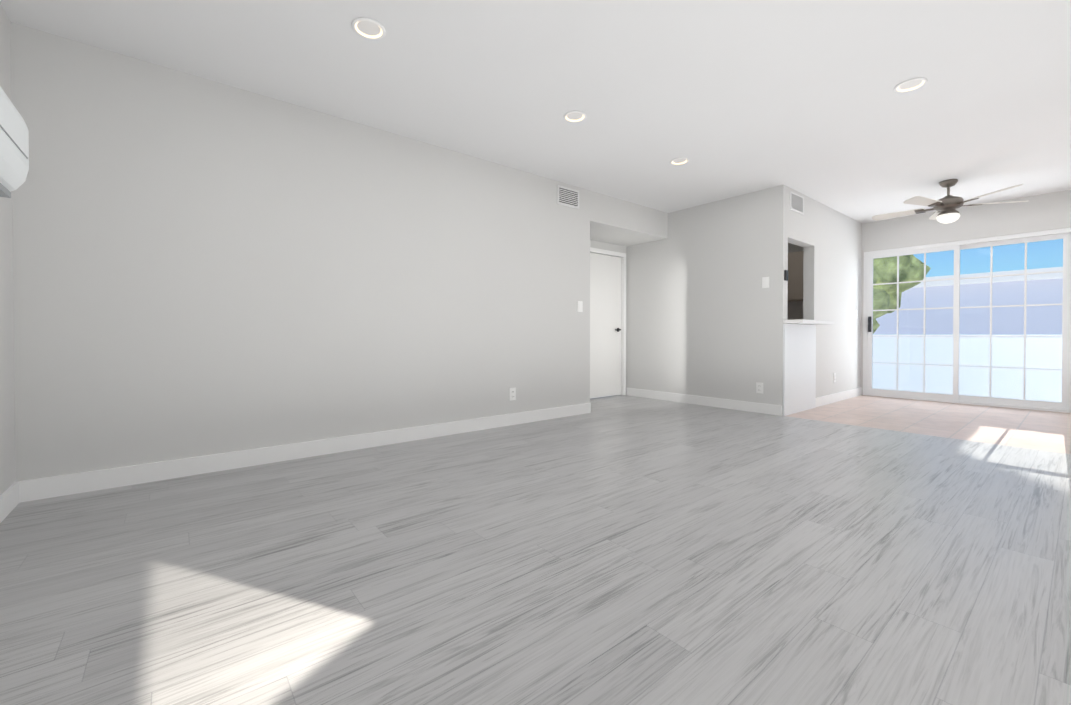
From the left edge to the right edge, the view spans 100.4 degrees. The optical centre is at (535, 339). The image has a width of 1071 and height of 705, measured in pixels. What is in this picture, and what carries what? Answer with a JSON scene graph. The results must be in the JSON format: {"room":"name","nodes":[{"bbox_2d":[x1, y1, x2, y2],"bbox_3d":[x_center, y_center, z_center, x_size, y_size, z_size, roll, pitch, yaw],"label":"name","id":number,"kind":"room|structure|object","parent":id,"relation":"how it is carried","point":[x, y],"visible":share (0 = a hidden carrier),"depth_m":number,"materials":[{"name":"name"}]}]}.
{"room":"empty living room","nodes":[
{"label":"empty living room","id":0,"kind":"room"},
{"bbox_2d":[0,3,15,495],"bbox_3d":[-1.085,-0.374,0.208,0.120,2.500,6.990,0,1,-39],"label":"wall","id":1,"kind":"structure","parent":0,"point":[7,435],"depth_m":2.23,"materials":[{"name":"beige paint"}]},
{"bbox_2d":[0,480,23,522],"bbox_3d":[-0.822,0.823,0.001,0.015,0.110,6.020,0,1,-39],"label":"baseboard","id":2,"kind":"structure","parent":1,"relation":"attached to","point":[14,495],"depth_m":2.22,"materials":[{"name":"white wood"}]},
{"bbox_2d":[0,86,28,197],"bbox_3d":[-1.780,-0.699,1.328,0.212,0.332,0.930,0,1,-39],"label":"air conditioner unit","id":3,"kind":"object","parent":1,"relation":"attached to","point":[14,150],"visible":1,"depth_m":1.61,"materials":[{"name":"white plastic"}]},
{"bbox_2d":[10,22,589,480],"bbox_3d":[-1.092,-0.408,3.721,4.290,2.500,0.120,0,1,-39],"label":"wall","id":4,"kind":"structure","parent":0,"point":[202,266],"depth_m":2.99,"materials":[{"name":"beige paint"}]},
{"bbox_2d":[24,403,590,501],"bbox_3d":[-1.032,0.787,3.695,4.275,0.110,0.015,0,1,-39],"label":"baseboard","id":5,"kind":"structure","parent":4,"relation":"attached to","point":[62,485],"depth_m":3.00,"materials":[{"name":"white wood"}]},
{"bbox_2d":[509,388,515,400],"bbox_3d":[-0.223,0.536,4.350,0.075,0.120,0.008,0,1,-39],"label":"electrical outlet plate","id":6,"kind":"object","parent":4,"relation":"attached to","point":[512,393],"visible":1,"depth_m":4.34,"materials":[{"name":"white plastic"}]},
{"bbox_2d":[557,185,578,208],"bbox_3d":[0.354,-1.523,4.793,0.320,0.200,0.016,0,1,-39],"label":"air vent","id":7,"kind":"object","parent":4,"relation":"in","point":[567,197],"visible":1,"depth_m":4.78,"materials":[{"name":"white metal"}]},
{"bbox_2d":[577,301,582,311],"bbox_3d":[0.492,-0.359,4.920,0.075,0.120,0.010,0,1,-39],"label":"switch plate","id":8,"kind":"object","parent":4,"relation":"attached to","point":[579,306],"visible":1,"depth_m":4.91,"materials":[{"name":"white plastic"}]},
{"bbox_2d":[0,395,1070,704],"bbox_3d":[1.158,0.888,2.035,5.890,0.060,6.990,0,1,-39],"label":"floor","id":9,"kind":"structure","parent":0,"point":[620,549],"depth_m":1.64,"materials":[{"name":"grey wood"}]},
{"bbox_2d":[0,0,1070,222],"bbox_3d":[2.246,-1.700,2.891,8.690,0.100,6.990,0,1,-39],"label":"ceiling","id":10,"kind":"structure","parent":0,"point":[730,98],"depth_m":2.85,"materials":[{"name":"white paint"}]},
{"bbox_2d":[352,17,385,39],"bbox_3d":[-0.882,-1.648,2.361,0.170,0.022,0.170,0,1,-39],"label":"recessed light","id":11,"kind":"object","parent":10,"relation":"in","point":[361,34],"visible":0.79,"depth_m":2.36,"materials":[{"name":"white"}]},
{"bbox_2d":[563,111,585,121],"bbox_3d":[0.292,-1.657,3.311,0.170,0.022,0.170,0,1,-39],"label":"recessed light","id":12,"kind":"object","parent":10,"relation":"in","point":[578,120],"visible":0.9,"depth_m":3.31,"materials":[{"name":"white"}]},
{"bbox_2d":[670,157,688,164],"bbox_3d":[1.341,-1.665,4.160,0.170,0.022,0.170,0,1,-39],"label":"recessed light","id":13,"kind":"object","parent":10,"relation":"in","point":[672,160],"visible":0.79,"depth_m":4.16,"materials":[{"name":"white"}]},
{"bbox_2d":[894,77,927,92],"bbox_3d":[2.431,-1.653,2.894,0.170,0.022,0.170,0,1,-39],"label":"recessed light","id":14,"kind":"object","parent":10,"relation":"in","point":[898,90],"visible":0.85,"depth_m":2.89,"materials":[{"name":"white"}]},
{"bbox_2d":[872,179,1028,222],"bbox_3d":[4.332,-1.448,4.759,1.273,0.440,1.215,0,1,-39],"label":"ceiling fan","id":15,"kind":"object","parent":10,"relation":"hanging from","point":[946,207],"visible":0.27,"depth_m":4.66,"materials":[{"name":"grey metal"}]},
{"bbox_2d":[590,240,625,256],"bbox_3d":[1.425,-0.436,6.659,5.240,2.500,0.120,0,1,-39],"label":"wall","id":16,"kind":"structure","parent":0,"point":[607,246],"depth_m":6.23,"materials":[{"name":"beige paint"}]},
{"bbox_2d":[590,253,620,398],"bbox_3d":[0.920,-0.184,6.236,0.792,1.988,0.035,0,1,-39],"label":"hall door","id":17,"kind":"structure","parent":16,"relation":"in","point":[605,323],"depth_m":6.26,"materials":[{"name":"white wood"}]},
{"bbox_2d":[590,247,625,395],"bbox_3d":[0.917,-0.209,6.240,0.910,2.055,0.135,0,1,-39],"label":"door frame","id":18,"kind":"structure","parent":16,"relation":"attached to","point":[622,256],"depth_m":6.45,"materials":[{"name":"white wood"}]},
{"bbox_2d":[590,190,667,246],"bbox_3d":[0.642,-1.505,5.487,2.320,0.340,0.700,0,1,-39],"label":"wall","id":19,"kind":"structure","parent":0,"point":[616,221],"depth_m":5.54,"materials":[{"name":"beige paint"}]},
{"bbox_2d":[626,185,787,405],"bbox_3d":[2.046,-0.427,5.701,0.120,2.500,2.150,0,1,-39],"label":"wall","id":20,"kind":"structure","parent":0,"point":[706,314],"depth_m":5.44,"materials":[{"name":"beige paint"}]},
{"bbox_2d":[626,388,781,415],"bbox_3d":[1.999,0.768,5.665,0.015,0.110,2.133,0,1,-39],"label":"baseboard","id":21,"kind":"structure","parent":20,"relation":"attached to","point":[763,408],"depth_m":5.48,"materials":[{"name":"white wood"}]},
{"bbox_2d":[756,382,762,393],"bbox_3d":[2.522,0.550,5.021,0.008,0.120,0.075,0,1,-39],"label":"electrical outlet plate","id":22,"kind":"object","parent":20,"relation":"attached to","point":[759,387],"visible":1,"depth_m":5.02,"materials":[{"name":"white plastic"}]},
{"bbox_2d":[762,277,768,287],"bbox_3d":[2.559,-0.630,4.963,0.010,0.120,0.075,0,1,-39],"label":"switch plate","id":23,"kind":"object","parent":20,"relation":"attached to","point":[765,282],"visible":1,"depth_m":4.96,"materials":[{"name":"white plastic"}]},
{"bbox_2d":[784,270,787,280],"bbox_3d":[2.728,-0.694,4.856,0.060,0.110,0.018,0,1,-39],"label":"light switch","id":24,"kind":"object","parent":20,"relation":"attached to","point":[785,275],"visible":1,"depth_m":4.84,"materials":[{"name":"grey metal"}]},
{"bbox_2d":[788,187,861,397],"bbox_3d":[3.727,-0.427,5.755,2.560,2.500,0.120,0,1,-39],"label":"wall","id":25,"kind":"structure","parent":0,"point":[828,239],"depth_m":5.76,"materials":[{"name":"beige paint"}]},
{"bbox_2d":[790,191,803,214],"bbox_3d":[2.945,-1.530,5.025,0.360,0.200,0.016,0,1,-39],"label":"air vent","id":26,"kind":"object","parent":25,"relation":"in","point":[797,203],"visible":1,"depth_m":5.01,"materials":[{"name":"white metal"}]},
{"bbox_2d":[782,324,815,415],"bbox_3d":[3.026,0.330,5.103,0.880,0.997,0.020,0,1,-39],"label":"wall panel","id":27,"kind":"object","parent":25,"relation":"attached to","point":[799,367],"visible":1,"depth_m":5.06,"materials":[{"name":"white paint"}]},
{"bbox_2d":[783,319,833,324],"bbox_3d":[3.006,-0.192,5.162,0.930,0.039,0.500,0,1,-39],"label":"countertop","id":28,"kind":"structure","parent":25,"relation":"on","point":[810,322],"depth_m":4.85,"materials":[{"name":"white stone"}]},
{"bbox_2d":[816,387,861,406],"bbox_3d":[4.059,0.766,5.949,1.785,0.110,0.015,0,1,-39],"label":"baseboard","id":29,"kind":"structure","parent":25,"relation":"attached to","point":[824,400],"depth_m":5.87,"materials":[{"name":"white wood"}]},
{"bbox_2d":[786,395,1070,453],"bbox_3d":[4.535,0.862,4.769,2.800,0.060,6.990,0,1,-39],"label":"floor","id":30,"kind":"structure","parent":0,"point":[1036,429],"depth_m":4.63,"materials":[{"name":"beige tile"}]},
{"bbox_2d":[787,190,1070,394],"bbox_3d":[5.577,-0.426,5.600,0.120,2.500,6.990,0,1,-39],"label":"wall","id":31,"kind":"structure","parent":0,"point":[1044,212],"depth_m":5.64,"materials":[{"name":"beige paint"}]},
{"bbox_2d":[788,251,803,301],"bbox_3d":[4.106,-0.980,7.036,0.348,0.740,0.450,0,1,-39],"label":"upper cabinet","id":32,"kind":"object","parent":31,"relation":"attached to","point":[795,276],"visible":0.06,"depth_m":6.88,"materials":[{"name":"beige wood"}]},
{"bbox_2d":[863,227,1070,412],"bbox_3d":[5.441,-0.217,5.769,0.100,2.080,1.980,0,1,-39],"label":"sliding glass door","id":33,"kind":"structure","parent":31,"relation":"in","point":[1064,404],"depth_m":5.68,"materials":[{"name":"white plastic"}]},
{"bbox_2d":[868,317,870,331],"bbox_3d":[4.814,-0.214,6.432,0.060,0.220,0.030,0,1,-39],"label":"handle","id":34,"kind":"object","parent":33,"relation":"attached to","point":[869,324],"visible":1,"depth_m":6.42,"materials":[{"name":"grey metal"}]},
{"label":"outside","id":35,"kind":"structure","parent":0,"visible":0},
{"bbox_3d":[18.539,0.803,15.108,31.980,0.100,60.000,0,1,-39],"label":"ground","id":36,"kind":"structure","parent":35,"visible":0},
{"bbox_2d":[873,255,929,332],"bbox_3d":[7.481,-1.523,10.492,2.316,4.810,2.660,0,1,-39],"label":"tree","id":37,"kind":"object","parent":36,"relation":"on","point":[893,278],"depth_m":9.78,"materials":[{"name":"green plant"}]},
{"bbox_2d":[873,335,1061,401],"bbox_3d":[6.340,0.385,6.515,0.150,0.900,14.000,0,1,-39],"label":"parapet","id":38,"kind":"object","parent":36,"relation":"on","point":[968,345],"depth_m":6.42,"materials":[{"name":"white"}]},
{"bbox_2d":[873,267,1062,334],"bbox_3d":[18.315,-0.992,18.769,12.300,3.420,42.800,0,1,-39],"label":"building","id":39,"kind":"structure","parent":36,"relation":"on","point":[906,321],"depth_m":14.38,"materials":[{"name":"grey paint"}]}
]}

